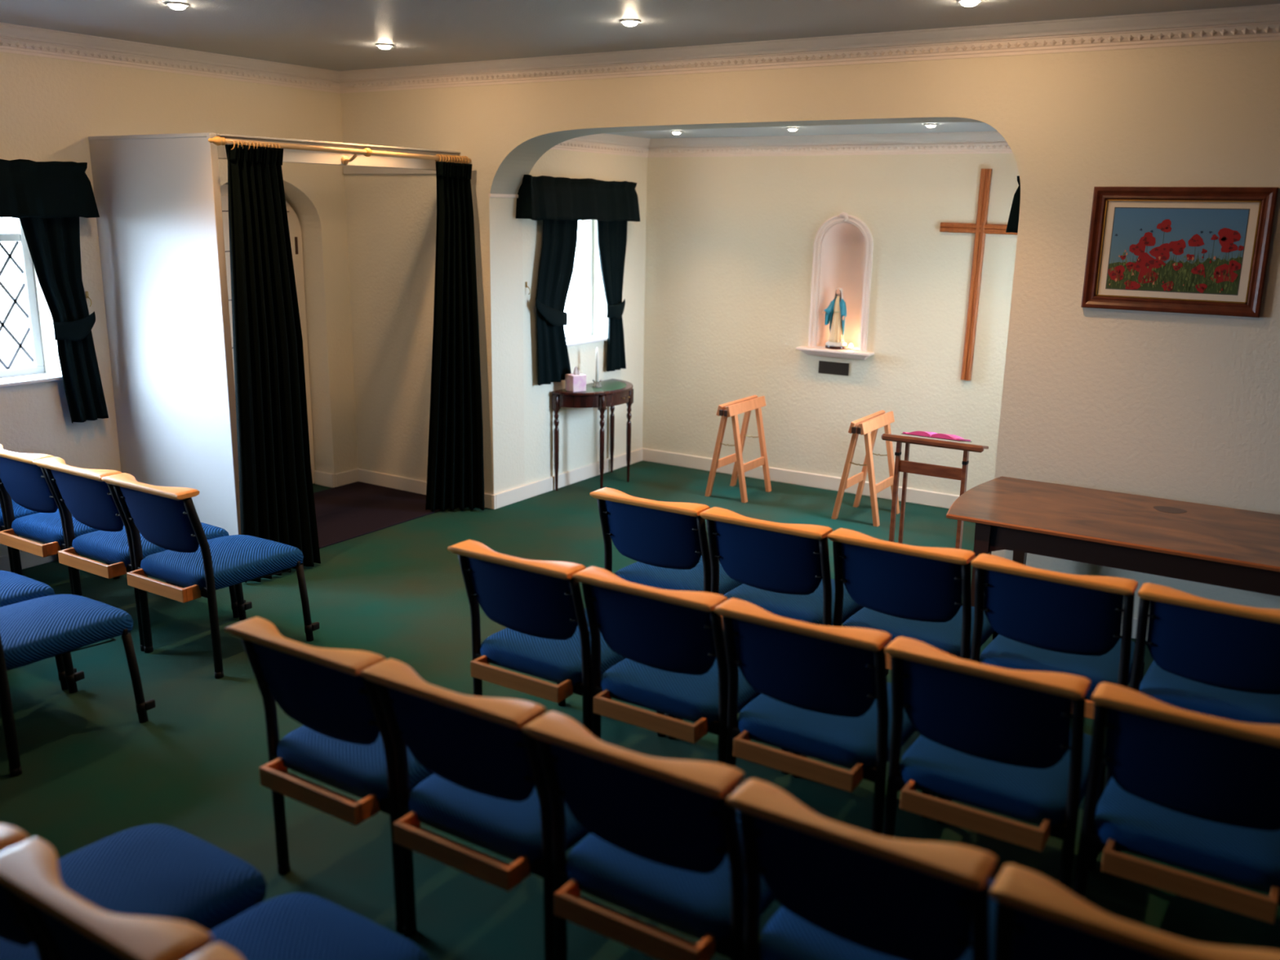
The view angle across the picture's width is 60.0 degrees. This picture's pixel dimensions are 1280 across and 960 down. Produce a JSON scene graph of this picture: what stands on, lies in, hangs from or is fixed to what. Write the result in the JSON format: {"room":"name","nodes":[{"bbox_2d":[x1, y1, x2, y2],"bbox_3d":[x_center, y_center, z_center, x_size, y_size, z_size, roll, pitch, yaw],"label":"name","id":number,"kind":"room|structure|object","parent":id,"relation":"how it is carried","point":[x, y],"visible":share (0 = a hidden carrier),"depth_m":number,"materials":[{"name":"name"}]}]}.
{"room":"house of worship","nodes":[
{"label":"house of worship","id":0,"kind":"room"},
{"bbox_2d":[0,51,357,555],"bbox_3d":[-4.481,-0.636,4.748,0.330,2.925,8.950,10,16,31],"label":"wall","id":1,"kind":"structure","parent":0,"point":[50,108],"depth_m":6.62,"materials":[{"name":"beige paint"}]},
{"bbox_2d":[0,217,62,387],"bbox_3d":[-3.858,-0.923,5.545,0.255,1.037,1.780,10,16,31],"label":"window","id":2,"kind":"structure","parent":1,"relation":"in","point":[35,373],"depth_m":6.28,"materials":[{"name":"white"}]},
{"bbox_2d":[0,159,99,218],"bbox_3d":[-3.716,-1.410,5.310,0.157,0.308,2.285,10,16,31],"label":"curtain valance","id":3,"kind":"object","parent":1,"relation":"attached to","point":[28,188],"visible":1,"depth_m":6.00,"materials":[{"name":"black fabric"}]},
{"bbox_2d":[19,216,108,422],"bbox_3d":[-3.231,-0.904,6.240,0.080,1.186,0.400,10,16,31],"label":"window curtain","id":4,"kind":"object","parent":3,"relation":"hanging from","point":[53,244],"visible":0.95,"depth_m":6.25,"materials":[{"name":"black fabric"}]},
{"bbox_2d":[84,291,91,306],"bbox_3d":[-3.175,-1.043,6.392,0.039,0.087,0.018,10,16,31],"label":"curtain hook","id":5,"kind":"object","parent":1,"relation":"attached to","point":[86,292],"visible":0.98,"depth_m":6.39,"materials":[{"name":"gold metal"}]},
{"bbox_2d":[0,22,340,93],"bbox_3d":[-4.304,-1.956,4.285,0.074,0.136,8.330,10,16,31],"label":"trim","id":6,"kind":"structure","parent":1,"relation":"attached to","point":[14,38],"depth_m":6.51,"materials":[{"name":"white paint"}]},
{"bbox_2d":[0,468,357,572],"bbox_3d":[-4.462,0.751,5.014,0.218,0.105,8.312,10,16,31],"label":"baseboard","id":7,"kind":"structure","parent":1,"relation":"attached to","point":[28,560],"depth_m":8.18,"materials":[{"name":"white paint"}]},
{"bbox_2d":[220,183,315,483],"bbox_3d":[-2.683,-0.932,7.649,0.048,2.157,0.980,10,16,31],"label":"door","id":8,"kind":"structure","parent":1,"relation":"in","point":[295,228],"depth_m":7.86,"materials":[{"name":"beige paint"}]},
{"bbox_2d":[522,149,647,484],"bbox_3d":[-0.420,-1.308,8.505,0.260,2.568,1.850,10,16,31],"label":"wall","id":9,"kind":"structure","parent":0,"point":[579,428],"depth_m":8.43,"materials":[{"name":"beige paint"}]},
{"bbox_2d":[488,193,518,198],"bbox_3d":[-0.882,-1.880,7.341,0.021,0.024,0.356,10,16,31],"label":"trim","id":10,"kind":"structure","parent":9,"relation":"attached to","point":[490,195],"depth_m":7.29,"materials":[{"name":"white paint"}]},
{"bbox_2d":[494,448,642,509],"bbox_3d":[-0.495,-0.031,8.465,0.018,0.105,1.892,10,16,31],"label":"baseboard","id":11,"kind":"structure","parent":9,"relation":"attached to","point":[517,494],"depth_m":8.31,"materials":[{"name":"white paint"}]},
{"bbox_2d":[515,174,639,222],"bbox_3d":[-0.406,-2.007,7.941,0.156,0.307,1.360,10,16,31],"label":"curtain valance","id":12,"kind":"object","parent":9,"relation":"attached to","point":[541,197],"visible":1,"depth_m":7.80,"materials":[{"name":"black fabric"}]},
{"bbox_2d":[535,219,578,385],"bbox_3d":[-0.584,-1.269,7.880,0.077,1.156,0.529,10,16,31],"label":"window curtain","id":13,"kind":"object","parent":12,"relation":"hanging from","point":[559,237],"visible":0.97,"depth_m":7.84,"materials":[{"name":"black fabric"}]},
{"bbox_2d":[596,220,627,371],"bbox_3d":[-0.207,-1.405,8.461,0.085,1.155,0.418,10,16,31],"label":"window curtain","id":14,"kind":"object","parent":12,"relation":"hanging from","point":[611,235],"visible":0.97,"depth_m":8.47,"materials":[{"name":"black fabric"}]},
{"bbox_2d":[565,219,607,346],"bbox_3d":[-0.497,-1.532,8.228,0.225,1.027,0.700,10,16,31],"label":"window","id":15,"kind":"structure","parent":9,"relation":"in","point":[587,337],"depth_m":8.52,"materials":[{"name":"white"}]},
{"bbox_2d":[550,133,650,157],"bbox_3d":[-0.335,-2.438,8.013,0.074,0.136,1.570,10,16,31],"label":"trim","id":16,"kind":"structure","parent":9,"relation":"attached to","point":[607,144],"depth_m":8.17,"materials":[{"name":"white paint"}]},
{"bbox_2d":[0,460,1279,959],"bbox_3d":[-0.407,1.262,3.639,8.780,0.100,10.800,10,16,31],"label":"floor","id":17,"kind":"structure","parent":0,"point":[92,772],"depth_m":4.42,"materials":[{"name":"green carpet"}]},
{"bbox_2d":[0,569,76,690],"bbox_3d":[-2.837,0.501,4.546,0.543,0.868,0.706,10,16,31],"label":"chair","id":18,"kind":"object","parent":17,"relation":"on","point":[15,588],"visible":0.48,"depth_m":4.65,"materials":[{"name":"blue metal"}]},
{"bbox_2d":[0,490,110,573],"bbox_3d":[-3.319,0.144,5.969,0.543,0.868,0.706,10,16,31],"label":"chair","id":19,"kind":"object","parent":17,"relation":"on","point":[20,511],"visible":0.09,"depth_m":5.70,"materials":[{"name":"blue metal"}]},
{"bbox_2d":[0,594,155,777],"bbox_3d":[-2.374,0.579,4.260,0.543,0.868,0.706,10,16,31],"label":"chair","id":20,"kind":"object","parent":17,"relation":"on","point":[33,630],"visible":1,"depth_m":4.24,"materials":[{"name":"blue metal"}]},
{"bbox_2d":[0,444,170,594],"bbox_3d":[-2.864,0.220,5.688,0.543,0.868,0.706,10,16,31],"label":"chair","id":21,"kind":"object","parent":17,"relation":"on","point":[28,484],"visible":0.63,"depth_m":5.41,"materials":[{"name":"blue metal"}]},
{"bbox_2d":[0,823,266,959],"bbox_3d":[-1.274,1.012,2.571,0.543,0.868,0.706,10,16,31],"label":"chair","id":22,"kind":"object","parent":17,"relation":"on","point":[161,871],"visible":0.73,"depth_m":2.63,"materials":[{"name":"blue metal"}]},
{"bbox_2d":[33,456,245,651],"bbox_3d":[-2.413,0.298,5.402,0.543,0.868,0.706,10,16,31],"label":"chair","id":23,"kind":"object","parent":17,"relation":"on","point":[81,493],"visible":0.75,"depth_m":5.14,"materials":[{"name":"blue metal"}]},
{"bbox_2d":[88,132,240,535],"bbox_3d":[-2.677,-0.710,6.293,1.075,2.390,0.046,10,16,31],"label":"partition panel","id":24,"kind":"object","parent":17,"relation":"on","point":[157,197],"visible":0.76,"depth_m":6.20,"materials":[{"name":"grey paint"}]},
{"bbox_2d":[101,472,319,679],"bbox_3d":[-1.956,0.376,5.116,0.543,0.868,0.706,10,16,31],"label":"chair","id":25,"kind":"object","parent":17,"relation":"on","point":[167,517],"visible":1,"depth_m":4.90,"materials":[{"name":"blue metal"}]},
{"bbox_2d":[0,837,430,959],"bbox_3d":[-0.812,1.089,2.290,0.543,0.868,0.706,10,16,31],"label":"chair","id":26,"kind":"object","parent":17,"relation":"on","point":[293,926],"visible":1,"depth_m":2.10,"materials":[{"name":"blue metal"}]},
{"bbox_2d":[186,942,244,959],"bbox_3d":[-0.352,1.169,1.999,0.543,0.868,0.706,10,16,31],"label":"chair","id":27,"kind":"object","parent":17,"relation":"on","point":[216,951],"visible":1,"depth_m":1.79,"materials":[{"name":"brown wood"}]},
{"bbox_2d":[224,616,434,932],"bbox_3d":[-0.785,0.809,3.434,0.543,0.868,0.706,10,16,31],"label":"chair","id":28,"kind":"object","parent":17,"relation":"on","point":[344,742],"visible":0.78,"depth_m":3.16,"materials":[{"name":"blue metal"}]},
{"bbox_2d":[313,481,448,548],"bbox_3d":[-2.180,0.265,7.346,1.050,0.010,1.835,10,16,31],"label":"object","id":29,"kind":"structure","parent":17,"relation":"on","point":[344,513],"depth_m":7.59,"materials":[{"name":"black"}]},
{"bbox_2d":[359,657,590,959],"bbox_3d":[-0.328,0.886,3.151,0.543,0.868,0.706,10,16,31],"label":"chair","id":30,"kind":"object","parent":17,"relation":"on","point":[487,788],"visible":0.86,"depth_m":2.88,"materials":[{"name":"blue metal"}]},
{"bbox_2d":[447,539,668,737],"bbox_3d":[-0.282,0.625,4.216,0.543,0.868,0.706,10,16,31],"label":"chair","id":31,"kind":"object","parent":17,"relation":"on","point":[546,635],"visible":0.86,"depth_m":3.94,"materials":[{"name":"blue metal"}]},
{"bbox_2d":[551,378,633,490],"bbox_3d":[-0.278,-0.330,8.354,0.377,0.746,0.800,10,16,31],"label":"console table","id":32,"kind":"object","parent":17,"relation":"on","point":[612,392],"visible":0.97,"depth_m":8.14,"materials":[{"name":"brown wood"}]},
{"bbox_2d":[565,366,586,392],"bbox_3d":[-0.467,-0.738,8.066,0.112,0.177,0.112,-9,17,-34],"label":"tissue box","id":33,"kind":"object","parent":32,"relation":"on","point":[576,381],"visible":1,"depth_m":8.03,"materials":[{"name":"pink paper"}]},
{"bbox_2d":[592,379,601,387],"bbox_3d":[-0.320,-0.720,8.260,0.078,0.055,0.072,10,16,31],"label":"candle holder","id":34,"kind":"object","parent":32,"relation":"on","point":[597,384],"visible":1,"depth_m":8.24,"materials":[{"name":"clear glass"}]},
{"bbox_2d":[595,347,598,382],"bbox_3d":[-0.318,-0.860,8.225,0.023,0.265,0.023,10,16,31],"label":"candle","id":35,"kind":"object","parent":34,"relation":"in","point":[597,348],"visible":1,"depth_m":8.22,"materials":[{"name":"white wax"}]},
{"bbox_2d":[522,711,775,959],"bbox_3d":[0.130,0.966,2.856,0.543,0.868,0.706,10,16,31],"label":"chair","id":36,"kind":"object","parent":17,"relation":"on","point":[663,846],"visible":0.92,"depth_m":2.58,"materials":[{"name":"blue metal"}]},
{"bbox_2d":[589,487,742,595],"bbox_3d":[0.191,0.440,5.002,0.543,0.868,0.706,10,16,31],"label":"chair","id":37,"kind":"object","parent":17,"relation":"on","point":[668,542],"visible":0.66,"depth_m":4.72,"materials":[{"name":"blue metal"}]},
{"bbox_2d":[571,566,792,773],"bbox_3d":[0.179,0.700,3.940,0.543,0.868,0.706,10,16,31],"label":"chair","id":38,"kind":"object","parent":17,"relation":"on","point":[672,642],"visible":0.84,"depth_m":3.67,"materials":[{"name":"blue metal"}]},
{"bbox_2d":[704,395,771,502],"bbox_3d":[0.738,-0.240,8.152,0.333,0.700,0.577,10,16,31],"label":"trestle","id":39,"kind":"object","parent":17,"relation":"on","point":[745,405],"visible":1,"depth_m":8.09,"materials":[{"name":"brown wood"}]},
{"bbox_2d":[699,506,864,627],"bbox_3d":[0.646,0.518,4.715,0.543,0.868,0.706,10,16,31],"label":"chair","id":40,"kind":"object","parent":17,"relation":"on","point":[783,570],"visible":0.7,"depth_m":4.43,"materials":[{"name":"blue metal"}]},
{"bbox_2d":[713,597,936,835],"bbox_3d":[0.632,0.778,3.656,0.543,0.868,0.706,10,16,31],"label":"chair","id":41,"kind":"object","parent":17,"relation":"on","point":[825,695],"visible":0.89,"depth_m":3.38,"materials":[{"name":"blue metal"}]},
{"bbox_2d":[831,409,899,526],"bbox_3d":[1.573,-0.092,7.606,0.333,0.700,0.577,10,16,31],"label":"trestle","id":42,"kind":"object","parent":17,"relation":"on","point":[871,423],"visible":0.99,"depth_m":7.51,"materials":[{"name":"brown wood"}]},
{"bbox_2d":[725,778,1014,959],"bbox_3d":[0.585,1.047,2.555,0.543,0.868,0.706,10,16,31],"label":"chair","id":43,"kind":"object","parent":17,"relation":"on","point":[843,891],"visible":0.92,"depth_m":2.25,"materials":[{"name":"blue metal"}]},
{"bbox_2d":[826,528,998,675],"bbox_3d":[1.114,0.592,4.442,0.543,0.868,0.706,10,16,31],"label":"chair","id":44,"kind":"object","parent":17,"relation":"on","point":[917,593],"visible":0.72,"depth_m":4.16,"materials":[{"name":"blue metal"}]},
{"bbox_2d":[880,433,988,549],"bbox_3d":[1.650,0.166,6.266,0.570,0.841,0.254,10,16,31],"label":"stand","id":45,"kind":"object","parent":17,"relation":"on","point":[905,466],"visible":0.73,"depth_m":6.15,"materials":[{"name":"brown wood"}]},
{"bbox_2d":[901,431,972,442],"bbox_3d":[1.663,-0.248,6.211,0.336,0.071,0.224,10,16,31],"label":"cloth","id":46,"kind":"object","parent":45,"relation":"on","point":[921,433],"visible":1,"depth_m":6.13,"materials":[{"name":"pink fabric"}]},
{"bbox_2d":[883,635,1106,890],"bbox_3d":[1.092,0.857,3.364,0.543,0.868,0.706,10,16,31],"label":"chair","id":47,"kind":"object","parent":17,"relation":"on","point":[1003,741],"visible":0.91,"depth_m":3.09,"materials":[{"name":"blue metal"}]},
{"bbox_2d":[970,553,1144,789],"bbox_3d":[1.571,0.671,4.153,0.543,0.868,0.706,10,16,31],"label":"chair","id":48,"kind":"object","parent":17,"relation":"on","point":[1044,620],"visible":0.78,"depth_m":3.87,"materials":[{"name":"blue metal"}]},
{"bbox_2d":[946,475,1279,660],"bbox_3d":[2.299,0.550,4.924,1.795,0.756,0.890,10,16,31],"label":"table","id":49,"kind":"object","parent":17,"relation":"on","point":[1232,548],"visible":0.96,"depth_m":4.77,"materials":[{"name":"brown wood"}]},
{"bbox_2d":[989,864,1279,959],"bbox_3d":[1.038,1.128,2.257,0.543,0.868,0.706,10,16,31],"label":"chair","id":50,"kind":"object","parent":17,"relation":"on","point":[1049,922],"visible":1,"depth_m":1.97,"materials":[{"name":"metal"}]},
{"bbox_2d":[1072,682,1279,926],"bbox_3d":[1.555,0.936,3.074,0.543,0.868,0.706,10,16,31],"label":"chair","id":51,"kind":"object","parent":17,"relation":"on","point":[1191,791],"visible":0.98,"depth_m":2.83,"materials":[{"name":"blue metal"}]},
{"bbox_2d":[1128,582,1279,724],"bbox_3d":[2.028,0.749,3.865,0.543,0.868,0.706,10,16,31],"label":"chair","id":52,"kind":"object","parent":17,"relation":"on","point":[1221,660],"visible":0.86,"depth_m":3.62,"materials":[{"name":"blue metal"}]},
{"bbox_2d":[0,0,1279,71],"bbox_3d":[-0.858,-1.498,2.160,8.780,0.100,8.950,10,16,31],"label":"ceiling","id":53,"kind":"structure","parent":0,"point":[337,35],"depth_m":5.42,"materials":[{"name":"grey paint"}]},
{"bbox_2d":[164,1,189,9],"bbox_3d":[-2.126,-2.177,5.099,0.104,0.024,0.104,10,16,31],"label":"recessed light","id":54,"kind":"object","parent":53,"relation":"in","point":[174,5],"visible":1,"depth_m":5.07,"materials":[{"name":"white glass"}]},
{"bbox_2d":[375,43,394,49],"bbox_3d":[-1.450,-2.461,6.301,0.104,0.024,0.104,10,16,31],"label":"recessed light","id":55,"kind":"object","parent":53,"relation":"in","point":[383,46],"visible":1,"depth_m":6.27,"materials":[{"name":"white glass"}]},
{"bbox_2d":[619,18,640,26],"bbox_3d":[-0.048,-2.205,5.354,0.104,0.024,0.104,10,16,31],"label":"recessed light","id":56,"kind":"object","parent":53,"relation":"in","point":[628,22],"visible":1,"depth_m":5.33,"materials":[{"name":"white glass"}]},
{"bbox_2d":[956,0,982,6],"bbox_3d":[1.394,-2.018,4.691,0.104,0.024,0.104,10,16,31],"label":"recessed light","id":57,"kind":"object","parent":53,"relation":"in","point":[965,2],"visible":1,"depth_m":4.67,"materials":[{"name":"white glass"}]},
{"bbox_2d":[604,122,997,138],"bbox_3d":[1.135,-2.345,7.237,3.903,0.100,1.850,10,16,31],"label":"ceiling","id":58,"kind":"structure","parent":0,"point":[919,127],"depth_m":7.40,"materials":[{"name":"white paint"}]},
{"bbox_2d":[671,130,682,134],"bbox_3d":[0.255,-2.413,7.710,0.081,0.020,0.081,10,16,31],"label":"recessed light","id":59,"kind":"object","parent":58,"relation":"in","point":[675,132],"visible":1,"depth_m":7.69,"materials":[{"name":"white glass"}]},
{"bbox_2d":[786,127,799,131],"bbox_3d":[0.992,-2.278,7.207,0.081,0.020,0.081,10,16,31],"label":"recessed light","id":60,"kind":"object","parent":58,"relation":"in","point":[791,129],"visible":1,"depth_m":7.18,"materials":[{"name":"white glass"}]},
{"bbox_2d":[924,123,937,127],"bbox_3d":[1.757,-2.140,6.699,0.081,0.020,0.081,10,16,31],"label":"recessed light","id":61,"kind":"object","parent":58,"relation":"in","point":[928,125],"visible":1,"depth_m":6.67,"materials":[{"name":"white glass"}]},
{"bbox_2d":[340,40,1279,617],"bbox_3d":[1.441,-0.857,6.049,8.780,2.925,0.340,10,16,31],"label":"wall","id":62,"kind":"structure","parent":0,"point":[1180,406],"depth_m":5.50,"materials":[{"name":"beige paint"}]},
{"bbox_2d":[216,133,460,170],"bbox_3d":[-1.703,-1.915,6.530,0.065,0.125,1.858,10,16,31],"label":"header board","id":63,"kind":"object","parent":62,"relation":"attached to","point":[296,156],"visible":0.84,"depth_m":6.48,"materials":[{"name":"grey paint"}]},
{"bbox_2d":[208,136,471,164],"bbox_3d":[-1.677,-1.886,6.443,0.127,0.102,1.985,10,16,31],"label":"pole","id":64,"kind":"object","parent":63,"relation":"attached to","point":[217,140],"visible":1,"depth_m":6.35,"materials":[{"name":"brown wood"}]},
{"bbox_2d":[225,144,320,582],"bbox_3d":[-2.027,-0.615,6.032,0.210,2.320,0.510,10,16,31],"label":"curtain","id":65,"kind":"object","parent":64,"relation":"hanging from","point":[276,489],"visible":0.94,"depth_m":6.02,"materials":[{"name":"black fabric"}]},
{"bbox_2d":[425,161,484,511],"bbox_3d":[-1.246,-0.910,7.334,0.389,2.297,0.158,-5,15,-21],"label":"curtain","id":66,"kind":"object","parent":64,"relation":"hanging from","point":[455,466],"visible":1,"depth_m":7.36,"materials":[{"name":"black fabric"}]},
{"bbox_2d":[342,165,435,173],"bbox_3d":[-1.661,-2.118,7.575,1.030,0.055,0.022,10,16,31],"label":"batten","id":67,"kind":"object","parent":62,"relation":"attached to","point":[346,169],"visible":0.52,"depth_m":7.64,"materials":[{"name":"grey paint"}]},
{"bbox_2d":[356,468,1148,640],"bbox_3d":[1.322,0.546,6.238,8.220,0.105,0.018,10,16,31],"label":"baseboard","id":68,"kind":"structure","parent":62,"relation":"attached to","point":[378,478],"depth_m":8.12,"materials":[{"name":"white paint"}]},
{"bbox_2d":[338,4,1279,93],"bbox_3d":[1.352,-2.172,5.546,8.220,0.136,0.074,10,16,31],"label":"trim","id":69,"kind":"structure","parent":62,"relation":"attached to","point":[1260,23],"depth_m":5.66,"materials":[{"name":"white paint"}]},
{"bbox_2d":[1080,186,1278,317],"bbox_3d":[2.462,-1.057,5.104,0.760,0.564,0.030,10,16,31],"label":"framed picture","id":70,"kind":"object","parent":62,"relation":"attached to","point":[1182,250],"visible":1,"depth_m":5.09,"materials":[{"name":"brown wood"}]},
{"bbox_2d":[1105,207,1249,295],"bbox_3d":[2.464,-1.057,5.107,0.564,0.380,0.003,10,16,31],"label":"print","id":71,"kind":"object","parent":70,"relation":"attached to","point":[1149,251],"depth_m":5.10,"materials":[{"name":"multicoloured paper"}]},
{"bbox_2d":[642,153,1019,495],"bbox_3d":[1.537,-1.200,8.199,3.383,2.568,0.280,10,16,31],"label":"wall","id":72,"kind":"structure","parent":0,"point":[730,240],"depth_m":8.19,"materials":[{"name":"beige paint"}]},
{"bbox_2d":[642,448,959,508],"bbox_3d":[1.437,0.024,8.371,3.383,0.105,0.018,10,16,31],"label":"baseboard","id":73,"kind":"structure","parent":72,"relation":"attached to","point":[944,500],"depth_m":8.49,"materials":[{"name":"white paint"}]},
{"bbox_2d":[647,131,1013,157],"bbox_3d":[1.461,-2.347,7.764,3.383,0.136,0.074,10,16,31],"label":"trim","id":74,"kind":"structure","parent":72,"relation":"attached to","point":[962,142],"depth_m":7.81,"materials":[{"name":"white paint"}]},
{"bbox_2d":[817,360,848,375],"bbox_3d":[1.429,-0.825,8.183,0.237,0.092,0.008,10,16,31],"label":"wall plaque","id":75,"kind":"object","parent":72,"relation":"attached to","point":[824,366],"visible":1,"depth_m":8.18,"materials":[{"name":"black metal"}]},
{"bbox_2d":[795,212,874,359],"bbox_3d":[1.484,-1.418,8.073,0.570,1.034,0.310,10,16,31],"label":"wall niche","id":76,"kind":"object","parent":72,"relation":"attached to","point":[843,244],"visible":0.96,"depth_m":8.13,"materials":[{"name":"white paint"}]},
{"bbox_2d":[821,287,846,349],"bbox_3d":[1.436,-1.186,8.123,0.192,0.441,0.137,10,16,31],"label":"statue","id":77,"kind":"object","parent":76,"relation":"on","point":[835,313],"visible":1,"depth_m":8.10,"materials":[{"name":"blue"}]},
{"bbox_2d":[795,346,874,359],"bbox_3d":[1.421,-0.924,8.105,0.570,0.058,0.105,10,16,31],"label":"shelf","id":78,"kind":"object","parent":76,"relation":"attached to","point":[861,353],"depth_m":8.08,"materials":[{"name":"white paint"}]},
{"bbox_2d":[939,168,1017,380],"bbox_3d":[2.266,-1.373,7.488,0.540,1.405,0.032,10,17,31],"label":"wall cross","id":79,"kind":"object","parent":72,"relation":"attached to","point":[980,228],"visible":0.83,"depth_m":7.46,"materials":[{"name":"brown wood"}]},
{"bbox_3d":[2.646,-0.791,6.607,0.260,2.568,1.850,10,16,31],"label":"wall","id":80,"kind":"structure","parent":0,"visible":0},
{"bbox_2d":[1005,175,1020,232],"bbox_3d":[2.324,-1.552,6.274,0.157,0.297,1.320,10,16,31],"label":"curtain valance","id":81,"kind":"object","parent":80,"relation":"attached to","point":[1013,220],"visible":0.08,"depth_m":5.77,"materials":[{"name":"black fabric"}]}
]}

